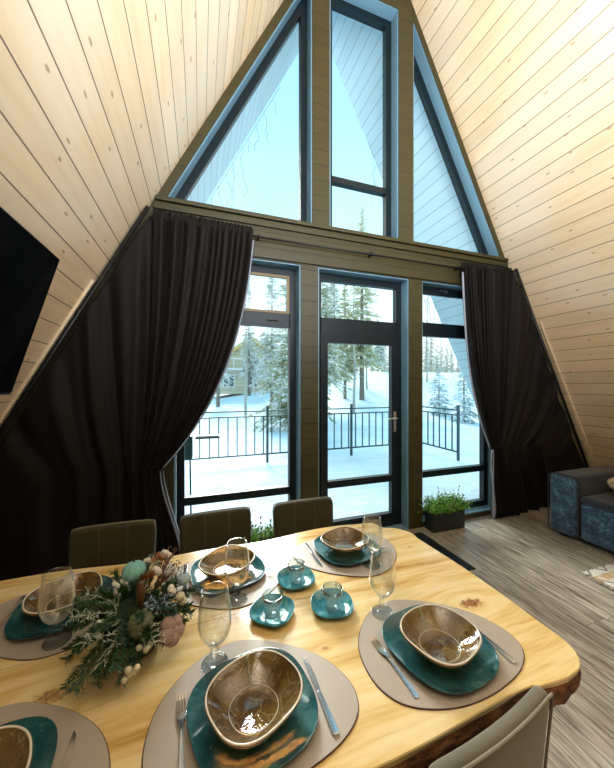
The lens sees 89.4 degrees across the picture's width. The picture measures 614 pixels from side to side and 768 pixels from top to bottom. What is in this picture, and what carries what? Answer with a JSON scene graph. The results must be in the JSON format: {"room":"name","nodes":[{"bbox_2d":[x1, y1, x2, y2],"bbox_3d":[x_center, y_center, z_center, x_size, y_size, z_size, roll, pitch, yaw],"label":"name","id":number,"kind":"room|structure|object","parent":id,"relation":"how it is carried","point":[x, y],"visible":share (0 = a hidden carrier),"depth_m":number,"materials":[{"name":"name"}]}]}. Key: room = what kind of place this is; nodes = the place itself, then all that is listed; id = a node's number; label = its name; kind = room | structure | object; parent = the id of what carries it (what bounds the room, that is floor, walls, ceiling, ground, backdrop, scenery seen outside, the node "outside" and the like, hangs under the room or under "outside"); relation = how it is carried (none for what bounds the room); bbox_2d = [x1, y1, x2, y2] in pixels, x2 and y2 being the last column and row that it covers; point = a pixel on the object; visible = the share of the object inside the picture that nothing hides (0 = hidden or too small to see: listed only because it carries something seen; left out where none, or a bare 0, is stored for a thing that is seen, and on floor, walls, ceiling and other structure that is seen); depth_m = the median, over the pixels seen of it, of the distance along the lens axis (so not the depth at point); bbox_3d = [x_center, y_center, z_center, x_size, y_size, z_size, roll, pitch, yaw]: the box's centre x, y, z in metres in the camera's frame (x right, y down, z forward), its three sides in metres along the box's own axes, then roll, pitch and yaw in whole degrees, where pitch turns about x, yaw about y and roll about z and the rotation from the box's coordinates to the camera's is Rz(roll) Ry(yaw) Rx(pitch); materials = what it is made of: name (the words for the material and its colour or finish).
{"room":"cabin dining room","nodes":[
{"label":"cabin dining room","id":0,"kind":"room"},
{"bbox_2d":[0,0,283,427],"bbox_3d":[-0.160,-1.835,-0.383,3.731,6.859,6.200,0,0,-19],"label":"wall","id":1,"kind":"structure","parent":0,"point":[101,101],"depth_m":1.61,"materials":[{"name":"brown wood"}]},
{"bbox_2d":[0,206,59,394],"bbox_3d":[-1.263,-0.326,1.033,0.265,0.750,1.320,0,0,-19],"label":"television","id":2,"kind":"object","parent":1,"relation":"attached to","point":[28,268],"visible":1,"depth_m":1.47,"materials":[{"name":"black"}]},
{"bbox_2d":[0,279,93,423],"bbox_3d":[-2.109,0.342,2.057,1.189,2.223,0.027,0,0,-19],"label":"trim","id":3,"kind":"structure","parent":1,"relation":"attached to","point":[91,282],"depth_m":2.16,"materials":[{"name":"brown wood"}]},
{"bbox_2d":[0,205,149,437],"bbox_3d":[-1.956,0.040,2.172,1.542,2.875,0.032,0,0,-19],"label":"rail","id":4,"kind":"object","parent":1,"relation":"attached to","point":[83,305],"visible":1,"depth_m":2.25,"materials":[{"name":"black metal"}]},
{"bbox_2d":[187,23,298,202],"bbox_3d":[-1.380,-1.831,3.189,3.713,6.850,1.350,0,0,-19],"label":"roof","id":5,"kind":"structure","parent":0,"point":[232,143],"depth_m":3.73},
{"bbox_2d":[208,87,279,206],"bbox_3d":[-1.128,-2.391,3.941,1.604,3.279,0.102,0,0,-20],"label":"string lights","id":6,"kind":"object","parent":5,"relation":"hanging from","point":[279,87],"visible":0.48,"depth_m":4.03,"materials":[{"name":"white plastic"}]},
{"bbox_2d":[0,0,507,528],"bbox_3d":[0.562,-1.820,3.250,7.132,6.740,0.200,0,0,-19],"label":"wall","id":7,"kind":"structure","parent":0,"point":[407,15],"depth_m":3.01,"materials":[{"name":"wood"}]},
{"bbox_2d":[176,265,295,530],"bbox_3d":[-0.628,0.180,2.884,1.084,2.614,0.087,0,0,-19],"label":"window","id":8,"kind":"structure","parent":7,"relation":"in","point":[286,319],"depth_m":2.97,"materials":[{"name":"black"}]},
{"bbox_2d":[174,259,299,526],"bbox_3d":[-0.603,0.180,2.811,1.106,2.636,0.112,0,0,-19],"label":"trim","id":9,"kind":"structure","parent":7,"relation":"attached to","point":[296,267],"depth_m":2.96,"materials":[{"name":"blue paint"}]},
{"bbox_2d":[168,0,311,222],"bbox_3d":[-0.577,-2.745,2.820,1.280,2.426,0.112,0,0,-19],"label":"trim","id":10,"kind":"structure","parent":7,"relation":"attached to","point":[209,137],"depth_m":2.93,"materials":[{"name":"blue paint"}]},
{"bbox_2d":[175,0,306,221],"bbox_3d":[-0.602,-2.728,2.905,1.251,2.370,0.064,0,0,-19],"label":"window","id":11,"kind":"structure","parent":7,"relation":"in","point":[299,15],"depth_m":3.01,"materials":[{"name":"black"}]},
{"bbox_2d":[135,228,461,284],"bbox_3d":[0.599,-1.200,3.146,4.160,0.100,0.019,0,0,-19],"label":"trim","id":12,"kind":"structure","parent":7,"relation":"attached to","point":[258,251],"depth_m":3.08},
{"bbox_2d":[151,219,461,270],"bbox_3d":[0.607,-1.320,3.121,3.960,0.040,0.069,0,0,-19],"label":"curtain rod","id":13,"kind":"object","parent":7,"relation":"attached to","point":[258,236],"visible":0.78,"depth_m":3.02,"materials":[{"name":"black metal"}]},
{"bbox_2d":[0,208,253,580],"bbox_3d":[-1.555,0.068,2.304,2.330,2.943,0.144,0,0,-20],"label":"curtain","id":14,"kind":"object","parent":13,"relation":"hanging from","point":[151,352],"visible":0.88,"depth_m":2.37,"materials":[{"name":"black fabric"}]},
{"bbox_2d":[459,261,585,518],"bbox_3d":[2.817,0.068,3.829,2.312,2.940,0.146,0,0,-19],"label":"curtain","id":15,"kind":"object","parent":13,"relation":"hanging from","point":[526,428],"visible":0.88,"depth_m":3.69,"materials":[{"name":"black fabric"}]},
{"bbox_2d":[153,195,508,266],"bbox_3d":[0.603,-1.482,3.134,3.900,0.095,0.044,0,0,-19],"label":"trim","id":16,"kind":"structure","parent":7,"relation":"attached to","point":[162,202],"depth_m":2.94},
{"bbox_2d":[319,273,400,526],"bbox_3d":[0.565,0.205,3.265,1.019,2.664,0.144,0,0,-19],"label":"door","id":17,"kind":"structure","parent":7,"relation":"in","point":[331,330],"depth_m":3.30,"materials":[{"name":"black"}]},
{"bbox_2d":[330,0,390,236],"bbox_3d":[0.548,-2.760,3.301,0.769,2.434,0.064,0,0,-19],"label":"window","id":18,"kind":"structure","parent":7,"relation":"in","point":[342,7],"depth_m":3.38,"materials":[{"name":"black"}]},
{"bbox_2d":[318,267,407,529],"bbox_3d":[0.581,0.205,3.219,1.041,2.686,0.112,0,0,-19],"label":"trim","id":19,"kind":"structure","parent":7,"relation":"attached to","point":[404,282],"depth_m":3.37,"materials":[{"name":"blue paint"}]},
{"bbox_2d":[343,0,397,237],"bbox_3d":[0.577,-2.760,3.217,0.791,2.456,0.112,0,0,-19],"label":"trim","id":20,"kind":"structure","parent":7,"relation":"attached to","point":[376,7],"depth_m":3.32,"materials":[{"name":"blue paint"}]},
{"bbox_2d":[414,56,487,254],"bbox_3d":[1.698,-2.719,3.697,1.241,2.351,0.064,0,0,-19],"label":"window","id":21,"kind":"structure","parent":7,"relation":"in","point":[419,83],"depth_m":3.67,"materials":[{"name":"black"}]},
{"bbox_2d":[423,286,487,514],"bbox_3d":[1.731,0.180,3.696,1.074,2.614,0.087,0,0,-19],"label":"window","id":22,"kind":"structure","parent":7,"relation":"in","point":[434,330],"depth_m":3.70,"materials":[{"name":"black"}]},
{"bbox_2d":[413,22,498,256],"bbox_3d":[1.730,-2.735,3.614,1.270,2.407,0.112,0,0,-19],"label":"trim","id":23,"kind":"structure","parent":7,"relation":"attached to","point":[418,51],"depth_m":3.58,"materials":[{"name":"blue paint"}]},
{"bbox_2d":[422,281,490,521],"bbox_3d":[1.756,0.180,3.623,1.096,2.636,0.112,0,0,-19],"label":"trim","id":24,"kind":"structure","parent":7,"relation":"attached to","point":[424,283],"depth_m":3.55,"materials":[{"name":"blue paint"}]},
{"bbox_2d":[332,11,477,402],"bbox_3d":[2.131,-1.831,4.398,3.713,6.850,1.350,0,0,-19],"label":"roof","id":25,"kind":"structure","parent":0,"point":[357,47],"depth_m":4.23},
{"bbox_2d":[368,143,382,185],"label":"string lights","id":26,"kind":"object","parent":25,"relation":"hanging from","point":[368,143],"depth_m":4.66,"materials":[{"name":"white plastic"}]},
{"bbox_2d":[384,507,613,767],"bbox_3d":[1.572,1.610,0.319,7.240,0.120,6.400,0,0,-19],"label":"floor","id":27,"kind":"structure","parent":0,"point":[538,568],"depth_m":2.29,"materials":[{"name":"grey wood"}]},
{"bbox_2d":[69,519,156,569],"bbox_3d":[-0.919,1.132,1.380,0.430,0.838,0.488,0,0,-18],"label":"dining chair","id":28,"kind":"object","parent":27,"relation":"on","point":[117,543],"visible":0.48,"depth_m":1.57,"materials":[{"name":"brown leather"}]},
{"bbox_2d":[179,506,250,553],"bbox_3d":[-0.433,1.132,1.548,0.430,0.838,0.488,0,0,-21],"label":"dining chair","id":29,"kind":"object","parent":27,"relation":"on","point":[212,529],"visible":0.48,"depth_m":1.73,"materials":[{"name":"brown leather"}]},
{"bbox_2d":[251,516,273,542],"bbox_3d":[-0.422,1.345,2.660,0.678,0.410,0.417,0,0,-19],"label":"plant","id":30,"kind":"object","parent":27,"relation":"on","point":[256,536],"visible":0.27,"depth_m":2.67,"materials":[{"name":"green"}]},
{"bbox_2d":[0,523,580,767],"bbox_3d":[-0.413,1.170,0.992,2.294,0.760,1.067,0,0,-19],"label":"dining table","id":31,"kind":"object","parent":27,"relation":"on","point":[386,733],"visible":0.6,"depth_m":0.88,"materials":[{"name":"brown wood"}]},
{"bbox_2d":[0,702,110,767],"bbox_3d":[-0.647,0.788,0.592,0.495,0.003,0.382,0,0,-19],"label":"placemat","id":32,"kind":"object","parent":31,"relation":"on","point":[91,750],"visible":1,"depth_m":0.70,"materials":[{"name":"brown leather"}]},
{"bbox_2d":[0,716,57,767],"bbox_3d":[-0.648,0.777,0.560,0.298,0.018,0.298,0,0,-19],"label":"dinner plate","id":33,"kind":"object","parent":32,"relation":"on","point":[44,732],"visible":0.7,"depth_m":0.68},
{"bbox_2d":[0,725,33,767],"bbox_3d":[-0.641,0.755,0.557,0.226,0.052,0.208,0,0,-38],"label":"bowl","id":34,"kind":"object","parent":33,"relation":"on","point":[16,741],"visible":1,"depth_m":0.64,"materials":[{"name":"brown ceramic"}]},
{"bbox_2d":[61,730,75,767],"bbox_3d":[-0.488,0.783,0.606,0.017,0.005,0.213,0,0,-21],"label":"knife","id":35,"kind":"object","parent":32,"relation":"on","point":[69,752],"visible":1,"depth_m":0.66,"materials":[{"name":"silver metal"}]},
{"bbox_2d":[0,577,129,660],"bbox_3d":[-0.854,0.788,1.065,0.495,0.003,0.382,0,0,-19],"label":"placemat","id":36,"kind":"object","parent":31,"relation":"on","point":[30,649],"visible":0.24,"depth_m":0.94,"materials":[{"name":"brown leather"}]},
{"bbox_2d":[0,595,25,627],"bbox_3d":[-1.013,0.783,1.051,0.017,0.005,0.213,0,0,-21],"label":"knife","id":37,"kind":"object","parent":36,"relation":"on","point":[21,598],"visible":0.91,"depth_m":1.07,"materials":[{"name":"silver metal"}]},
{"bbox_2d":[38,566,75,650],"bbox_3d":[-0.767,0.681,0.952,0.092,0.209,0.092,0,0,1],"label":"wine glass","id":38,"kind":"object","parent":36,"relation":"on","point":[60,566],"visible":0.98,"depth_m":0.93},
{"bbox_2d":[4,575,113,639],"bbox_3d":[-0.853,0.777,1.097,0.298,0.018,0.298,0,0,-20],"label":"dinner plate","id":39,"kind":"object","parent":36,"relation":"on","point":[20,626],"visible":0.46,"depth_m":1.01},
{"bbox_2d":[21,571,102,616],"bbox_3d":[-0.860,0.755,1.099,0.226,0.052,0.208,0,0,-41],"label":"bowl","id":40,"kind":"object","parent":39,"relation":"on","point":[56,596],"visible":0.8,"depth_m":1.13,"materials":[{"name":"brown ceramic"}]},
{"bbox_2d":[58,546,197,698],"bbox_3d":[-0.523,0.659,0.929,0.329,0.262,0.374,0,0,41],"label":"flower arrangement","id":41,"kind":"object","parent":31,"relation":"on","point":[132,625],"visible":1,"depth_m":0.88,"materials":[{"name":"green"}]},
{"bbox_2d":[137,580,144,608],"bbox_3d":[-0.495,0.645,0.924,0.022,0.120,0.021,0,0,-19],"label":"cinnamon stick","id":42,"kind":"object","parent":41,"relation":"on","point":[141,584],"depth_m":0.92,"materials":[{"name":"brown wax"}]},
{"bbox_2d":[162,551,283,609],"bbox_3d":[-0.331,0.788,1.266,0.495,0.003,0.382,0,0,-19],"label":"placemat","id":43,"kind":"object","parent":31,"relation":"on","point":[251,593],"visible":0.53,"depth_m":1.18,"materials":[{"name":"brown leather"}]},
{"bbox_2d":[190,554,265,594],"bbox_3d":[-0.330,0.777,1.298,0.298,0.018,0.298,0,0,-22],"label":"dinner plate","id":44,"kind":"object","parent":43,"relation":"on","point":[257,570],"visible":0.62,"depth_m":1.24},
{"bbox_2d":[198,544,254,578],"bbox_3d":[-0.334,0.755,1.300,0.208,0.052,0.226,0,0,27],"label":"bowl","id":45,"kind":"object","parent":44,"relation":"on","point":[237,560],"visible":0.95,"depth_m":1.33,"materials":[{"name":"brown ceramic"}]},
{"bbox_2d":[224,538,249,606],"bbox_3d":[-0.256,0.681,1.133,0.092,0.209,0.092,0,0,1],"label":"wine glass","id":46,"kind":"object","parent":43,"relation":"on","point":[235,538],"visible":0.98,"depth_m":1.12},
{"bbox_2d":[259,553,273,576],"bbox_3d":[-0.181,0.782,1.355,0.025,0.008,0.200,0,0,-22],"label":"fork","id":47,"kind":"object","parent":43,"relation":"on","point":[268,568],"visible":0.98,"depth_m":1.32,"materials":[{"name":"silver metal"}]},
{"bbox_2d":[141,640,358,767],"bbox_3d":[-0.131,0.788,0.780,0.495,0.003,0.382,0,0,-19],"label":"placemat","id":48,"kind":"object","parent":31,"relation":"on","point":[162,740],"visible":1,"depth_m":0.75,"materials":[{"name":"brown leather"}]},
{"bbox_2d":[176,692,186,767],"bbox_3d":[-0.280,0.782,0.692,0.025,0.008,0.200,0,0,-22],"label":"fork","id":49,"kind":"object","parent":48,"relation":"on","point":[180,717],"visible":1,"depth_m":0.71,"materials":[{"name":"silver metal"}]},
{"bbox_2d":[198,582,231,672],"bbox_3d":[-0.260,0.681,0.874,0.092,0.209,0.092,0,0,1],"label":"wine glass","id":50,"kind":"object","parent":48,"relation":"on","point":[201,639],"visible":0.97,"depth_m":0.86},
{"bbox_2d":[186,647,317,767],"bbox_3d":[-0.131,0.777,0.748,0.298,0.018,0.298,0,0,-22],"label":"dinner plate","id":51,"kind":"object","parent":48,"relation":"on","point":[293,736],"visible":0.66,"depth_m":0.69,"materials":[{"name":"ceramic"}]},
{"bbox_2d":[204,649,302,749],"bbox_3d":[-0.125,0.755,0.746,0.208,0.052,0.226,0,0,45],"label":"bowl","id":52,"kind":"object","parent":51,"relation":"on","point":[247,701],"visible":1,"depth_m":0.76,"materials":[{"name":"brown ceramic"}]},
{"bbox_2d":[303,657,338,735],"bbox_3d":[0.029,0.783,0.794,0.017,0.005,0.213,0,0,-21],"label":"knife","id":53,"kind":"object","parent":48,"relation":"on","point":[332,724],"visible":1,"depth_m":0.76,"materials":[{"name":"silver metal"}]},
{"bbox_2d":[249,593,294,627],"bbox_3d":[-0.119,0.779,1.068,0.148,0.021,0.148,0,0,19],"label":"saucer","id":54,"kind":"object","parent":31,"relation":"on","point":[256,612],"visible":0.94,"depth_m":1.07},
{"bbox_2d":[262,587,284,618],"bbox_3d":[-0.118,0.751,1.068,0.073,0.070,0.080,0,0,3],"label":"glass cup","id":55,"kind":"object","parent":54,"relation":"on","point":[277,601],"visible":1,"depth_m":1.05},
{"bbox_2d":[277,565,314,590],"bbox_3d":[-0.046,0.779,1.248,0.148,0.021,0.148,0,0,-21],"label":"saucer","id":56,"kind":"object","parent":31,"relation":"on","point":[283,578],"visible":0.97,"depth_m":1.26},
{"bbox_2d":[287,558,304,583],"bbox_3d":[-0.045,0.751,1.248,0.073,0.070,0.080,0,0,-38],"label":"glass cup","id":57,"kind":"object","parent":56,"relation":"on","point":[303,567],"visible":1,"depth_m":1.23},
{"bbox_2d":[311,588,353,619],"bbox_3d":[0.088,0.779,1.100,0.148,0.021,0.148,0,0,-3],"label":"saucer","id":58,"kind":"object","parent":31,"relation":"on","point":[346,608],"visible":0.92,"depth_m":1.11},
{"bbox_2d":[322,582,342,611],"bbox_3d":[0.092,0.751,1.099,0.079,0.070,0.074,0,0,-30],"label":"glass cup","id":59,"kind":"object","parent":58,"relation":"on","point":[338,595],"visible":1,"depth_m":1.08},
{"bbox_2d":[292,532,396,576],"bbox_3d":[0.188,0.788,1.450,0.495,0.003,0.382,0,0,-19],"label":"placemat","id":60,"kind":"object","parent":31,"relation":"on","point":[300,552],"visible":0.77,"depth_m":1.37,"materials":[{"name":"brown leather"}]},
{"bbox_2d":[304,543,322,566],"bbox_3d":[0.028,0.783,1.436,0.017,0.005,0.213,0,0,-21],"label":"knife","id":61,"kind":"object","parent":60,"relation":"on","point":[305,544],"visible":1,"depth_m":1.43,"materials":[{"name":"silver metal"}]},
{"bbox_2d":[313,535,380,565],"bbox_3d":[0.188,0.777,1.482,0.298,0.018,0.298,0,0,-19],"label":"dinner plate","id":62,"kind":"object","parent":60,"relation":"on","point":[362,555],"visible":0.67,"depth_m":1.43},
{"bbox_2d":[321,526,369,553],"bbox_3d":[0.181,0.755,1.485,0.226,0.052,0.208,0,0,-38],"label":"bowl","id":63,"kind":"object","parent":62,"relation":"on","point":[342,539],"visible":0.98,"depth_m":1.52,"materials":[{"name":"brown ceramic"}]},
{"bbox_2d":[361,514,382,569],"bbox_3d":[0.284,0.681,1.353,0.092,0.209,0.092,0,0,1],"label":"wine glass","id":64,"kind":"object","parent":60,"relation":"on","point":[366,514],"visible":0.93,"depth_m":1.34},
{"bbox_2d":[361,516,382,552],"bbox_3d":[0.284,0.654,1.353,0.092,0.153,0.092,0,0,-19],"label":"glass bowl","id":65,"kind":"object","parent":64,"relation":"on","point":[363,516],"depth_m":1.34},
{"bbox_2d":[358,600,524,710],"bbox_3d":[0.389,0.788,0.959,0.495,0.003,0.382,0,0,-19],"label":"placemat","id":66,"kind":"object","parent":31,"relation":"on","point":[377,665],"visible":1,"depth_m":0.87,"materials":[{"name":"brown leather"}]},
{"bbox_2d":[369,547,395,619],"bbox_3d":[0.261,0.681,1.071,0.092,0.209,0.092,0,0,1],"label":"wine glass","id":67,"kind":"object","parent":66,"relation":"on","point":[389,595],"visible":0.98,"depth_m":1.05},
{"bbox_2d":[369,547,395,597],"bbox_3d":[0.261,0.654,1.071,0.092,0.153,0.092,0,0,-19],"label":"glass bowl","id":68,"kind":"object","parent":67,"relation":"on","point":[389,595],"depth_m":1.05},
{"bbox_2d":[369,636,418,697],"bbox_3d":[0.240,0.782,0.871,0.025,0.008,0.200,0,0,-22],"label":"fork","id":69,"kind":"object","parent":66,"relation":"on","point":[383,650],"visible":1,"depth_m":0.86,"materials":[{"name":"silver metal"}]},
{"bbox_2d":[382,604,498,694],"bbox_3d":[0.389,0.777,0.927,0.298,0.018,0.298,0,0,-18],"label":"dinner plate","id":70,"kind":"object","parent":66,"relation":"on","point":[484,666],"visible":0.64,"depth_m":0.86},
{"bbox_2d":[399,604,481,668],"bbox_3d":[0.396,0.755,0.924,0.226,0.052,0.208,0,0,-36],"label":"bowl","id":71,"kind":"object","parent":70,"relation":"on","point":[444,637],"visible":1,"depth_m":0.94,"materials":[{"name":"brown ceramic"}]},
{"bbox_2d":[477,628,515,663],"bbox_3d":[0.549,0.783,0.973,0.017,0.005,0.213,0,0,-21],"label":"knife","id":72,"kind":"object","parent":66,"relation":"on","point":[507,656],"visible":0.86,"depth_m":0.91,"materials":[{"name":"silver metal"}]},
{"bbox_2d":[272,496,332,538],"bbox_3d":[0.050,1.132,1.714,0.430,0.838,0.488,0,0,-19],"label":"dining chair","id":73,"kind":"object","parent":27,"relation":"on","point":[300,515],"visible":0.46,"depth_m":1.90,"materials":[{"name":"brown"}]},
{"bbox_2d":[414,532,475,570],"bbox_3d":[1.241,1.545,2.907,0.150,0.008,0.680,0,0,-19],"label":"floor vent","id":74,"kind":"object","parent":27,"relation":"in","point":[420,535],"visible":0.74,"depth_m":2.89,"materials":[{"name":"black metal"}]},
{"bbox_2d":[417,485,473,532],"bbox_3d":[1.484,1.320,3.347,0.667,0.460,0.413,0,0,-19],"label":"planter","id":75,"kind":"object","parent":27,"relation":"on","point":[441,514],"visible":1,"depth_m":3.31,"materials":[{"name":"black"}]},
{"bbox_2d":[428,685,553,767],"bbox_3d":[0.304,1.132,0.846,0.430,0.838,0.488,0,0,-26],"label":"dining chair","id":76,"kind":"object","parent":27,"relation":"on","point":[516,739],"visible":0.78,"depth_m":0.66,"materials":[{"name":"brown"}]},
{"bbox_2d":[548,466,613,551],"bbox_3d":[3.355,1.140,2.404,0.970,0.820,2.181,0,0,-19],"label":"sofa","id":77,"kind":"object","parent":27,"relation":"on","point":[581,500],"visible":1,"depth_m":3.06,"materials":[{"name":"blue fabric"}]},
{"bbox_2d":[581,491,613,512],"bbox_3d":[3.109,1.115,2.750,0.710,0.070,0.795,0,0,-19],"label":"seat cushion","id":78,"kind":"object","parent":77,"relation":"on","point":[600,501],"depth_m":2.94,"materials":[{"name":"blue fabric"}]},
{"bbox_2d":[607,477,613,490],"bbox_3d":[3.128,0.975,2.864,0.499,0.222,0.495,0,0,-36],"label":"throw pillow","id":79,"kind":"object","parent":77,"relation":"on","point":[610,482],"visible":1,"depth_m":2.92,"materials":[{"name":"beige fabric"}]},
{"bbox_2d":[581,563,613,589],"bbox_3d":[2.782,1.545,1.734,0.520,0.009,1.892,0,0,-19],"label":"rug","id":80,"kind":"object","parent":27,"relation":"on","point":[604,574],"visible":1,"depth_m":2.52,"materials":[{"name":"white carpet"}]},
{"bbox_2d":[411,0,613,466],"bbox_3d":[3.368,-1.835,0.832,3.731,6.859,6.200,0,0,-19],"label":"wall","id":81,"kind":"structure","parent":0,"point":[528,85],"depth_m":3.11,"materials":[{"name":"brown wood"}]},
{"bbox_2d":[514,268,588,467],"bbox_3d":[3.211,0.040,3.951,1.542,2.875,0.032,0,0,-19],"label":"rail","id":82,"kind":"object","parent":81,"relation":"attached to","point":[516,269],"visible":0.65,"depth_m":3.90,"materials":[{"name":"black metal"}]},
{"bbox_2d":[540,322,596,466],"bbox_3d":[3.409,0.342,3.934,1.189,2.223,0.070,0,0,-19],"label":"trim","id":83,"kind":"structure","parent":81,"relation":"attached to","point":[581,431],"depth_m":3.95,"materials":[{"name":"brown wood"}]},
{"label":"outside","id":84,"kind":"structure","parent":0,"visible":0},
{"bbox_2d":[185,371,478,531],"bbox_3d":[-12.616,0.832,56.882,150.000,4.360,109.800,0,0,-19],"label":"ground","id":85,"kind":"structure","parent":84,"point":[214,475],"depth_m":7.26,"materials":[{"name":"snow"}]},
{"bbox_2d":[185,434,219,513],"bbox_3d":[-1.108,1.072,3.225,0.392,1.116,0.180,0,0,-19],"label":"barbecue grill","id":86,"kind":"object","parent":85,"relation":"on","point":[189,443],"visible":0.64,"depth_m":3.12,"materials":[{"name":"black metal"}]},
{"bbox_2d":[195,435,219,438],"bbox_3d":[-1.041,0.549,3.248,0.250,0.012,0.100,0,0,-19],"label":"shelf","id":87,"kind":"object","parent":86,"relation":"attached to","point":[197,436],"depth_m":3.21,"materials":[{"name":"black metal"}]},
{"bbox_2d":[216,352,233,406],"bbox_3d":[-5.408,-2.614,19.032,2.213,8.547,2.065,0,0,17],"label":"spruce tree","id":88,"kind":"object","parent":85,"relation":"on","point":[225,377],"visible":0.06,"depth_m":18.96,"materials":[{"name":"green plant"}]},
{"bbox_2d":[237,284,259,395],"bbox_3d":[-4.472,-3.290,23.716,1.834,8.846,2.045,0,0,-21],"label":"spruce tree","id":89,"kind":"object","parent":85,"relation":"on","point":[249,333],"visible":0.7,"depth_m":23.54,"materials":[{"name":"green plant"}]},
{"bbox_2d":[237,299,261,417],"bbox_3d":[-2.844,-1.573,14.642,1.127,6.703,1.279,0,0,-39],"label":"birch tree","id":90,"kind":"object","parent":85,"relation":"on","point":[245,331],"visible":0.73,"depth_m":14.61,"materials":[{"name":"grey plant"}]},
{"bbox_2d":[220,336,287,393],"bbox_3d":[-5.617,-1.698,29.096,7.638,4.924,7.700,0,0,-19],"label":"house","id":91,"kind":"structure","parent":85,"relation":"on","point":[238,385],"depth_m":26.29,"materials":[{"name":"brown"}]},
{"bbox_2d":[248,277,287,402],"bbox_3d":[-2.087,-3.015,19.251,2.778,8.869,2.788,0,0,7],"label":"spruce tree","id":92,"kind":"object","parent":85,"relation":"on","point":[265,341],"visible":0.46,"depth_m":19.00,"materials":[{"name":"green plant"}]},
{"bbox_2d":[185,404,388,462],"bbox_3d":[-1.775,1.035,6.200,9.754,1.190,0.054,0,0,-19],"label":"terrace railing","id":93,"kind":"object","parent":85,"relation":"on","point":[351,408],"visible":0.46,"depth_m":6.53,"materials":[{"name":"black metal"}]},
{"bbox_2d":[247,278,336,432],"bbox_3d":[-0.584,-1.744,11.773,3.420,7.494,3.561,0,0,-11],"label":"spruce tree","id":94,"kind":"object","parent":85,"relation":"on","point":[279,399],"visible":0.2,"depth_m":11.54,"materials":[{"name":"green plant"}]},
{"bbox_2d":[321,282,352,394],"bbox_3d":[0.620,-3.042,16.517,3.798,9.361,3.476,0,0,17],"label":"spruce tree","id":95,"kind":"object","parent":85,"relation":"on","point":[326,299],"visible":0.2,"depth_m":16.27,"materials":[{"name":"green plant"}]},
{"bbox_2d":[328,284,347,380],"bbox_3d":[2.224,-5.297,24.872,2.729,10.569,2.815,0,0,-5],"label":"spruce tree","id":96,"kind":"object","parent":85,"relation":"on","point":[333,286],"visible":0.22,"depth_m":24.75,"materials":[{"name":"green plant"}]},
{"bbox_2d":[331,285,361,398],"bbox_3d":[2.306,-2.597,19.234,2.153,7.518,2.330,0,0,-5],"label":"spruce tree","id":97,"kind":"object","parent":85,"relation":"on","point":[342,347],"visible":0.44,"depth_m":19.06,"materials":[{"name":"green plant"}]},
{"bbox_2d":[339,286,366,412],"bbox_3d":[2.358,-1.935,15.204,1.499,7.200,1.347,0,0,3],"label":"birch tree","id":98,"kind":"object","parent":85,"relation":"on","point":[354,366],"visible":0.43,"depth_m":15.35,"materials":[{"name":"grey plant"}]},
{"bbox_2d":[339,206,386,399],"bbox_3d":[3.421,-4.845,18.859,2.937,12.124,2.862,0,0,42],"label":"spruce tree","id":99,"kind":"object","parent":85,"relation":"on","point":[366,351],"visible":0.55,"depth_m":18.76,"materials":[{"name":"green plant"}]},
{"bbox_2d":[368,320,388,371],"bbox_3d":[7.051,-3.751,30.875,2.141,5.587,2.264,0,0,-22],"label":"spruce tree","id":100,"kind":"object","parent":85,"relation":"on","point":[379,348],"visible":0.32,"depth_m":30.56,"materials":[{"name":"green plant"}]},
{"bbox_2d":[423,304,431,381],"bbox_3d":[9.320,-3.356,24.190,1.279,6.703,1.323,0,0,-45],"label":"birch tree","id":101,"kind":"object","parent":85,"relation":"on","point":[426,359],"visible":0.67,"depth_m":24.11,"materials":[{"name":"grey plant"}]},
{"bbox_2d":[423,337,432,371],"bbox_3d":[16.270,-4.173,42.453,2.000,6.526,1.876,0,0,-39],"label":"spruce tree","id":102,"kind":"object","parent":85,"relation":"on","point":[424,361],"visible":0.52,"depth_m":42.32,"materials":[{"name":"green plant"}]},
{"bbox_2d":[424,337,437,372],"bbox_3d":[19.090,-4.917,47.625,2.575,8.215,2.810,0,0,0],"label":"spruce tree","id":103,"kind":"object","parent":85,"relation":"on","point":[432,360],"visible":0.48,"depth_m":47.47,"materials":[{"name":"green plant"}]},
{"bbox_2d":[431,344,440,372],"bbox_3d":[18.509,-3.549,44.243,1.501,5.220,1.600,0,0,-30],"label":"spruce tree","id":104,"kind":"object","parent":85,"relation":"on","point":[436,359],"visible":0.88,"depth_m":44.20,"materials":[{"name":"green plant"}]},
{"bbox_2d":[423,366,454,415],"bbox_3d":[6.559,0.464,15.351,1.611,2.789,1.426,0,0,1],"label":"spruce tree","id":105,"kind":"object","parent":85,"relation":"on","point":[440,388],"visible":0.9,"depth_m":15.30,"materials":[{"name":"grey plant"}]},
{"bbox_2d":[434,338,443,372],"bbox_3d":[24.608,-4.781,56.970,2.575,8.215,2.810,0,0,-41],"label":"spruce tree","id":106,"kind":"object","parent":85,"relation":"on","point":[442,359],"visible":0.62,"depth_m":56.85,"materials":[{"name":"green plant"}]},
{"bbox_2d":[423,405,459,460],"bbox_3d":[3.075,1.035,7.195,0.054,1.190,1.157,0,0,-19],"label":"terrace railing","id":107,"kind":"object","parent":85,"relation":"on","point":[458,406],"visible":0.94,"depth_m":6.88,"materials":[{"name":"black metal"}]},
{"bbox_2d":[442,343,451,372],"bbox_3d":[20.770,-3.719,46.045,1.733,5.656,1.626,0,0,19],"label":"spruce tree","id":108,"kind":"object","parent":85,"relation":"on","point":[445,368],"visible":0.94,"depth_m":46.04,"materials":[{"name":"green plant"}]},
{"bbox_2d":[449,349,457,372],"bbox_3d":[23.414,-3.736,50.179,1.953,5.707,1.789,0,0,-32],"label":"spruce tree","id":109,"kind":"object","parent":85,"relation":"on","point":[452,365],"visible":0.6,"depth_m":50.06,"materials":[{"name":"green plant"}]},
{"bbox_2d":[447,366,478,423],"bbox_3d":[6.821,0.387,13.399,1.500,3.196,1.509,0,0,1],"label":"spruce tree","id":110,"kind":"object","parent":85,"relation":"on","point":[465,414],"visible":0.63,"depth_m":13.25,"materials":[{"name":"grey plant"}]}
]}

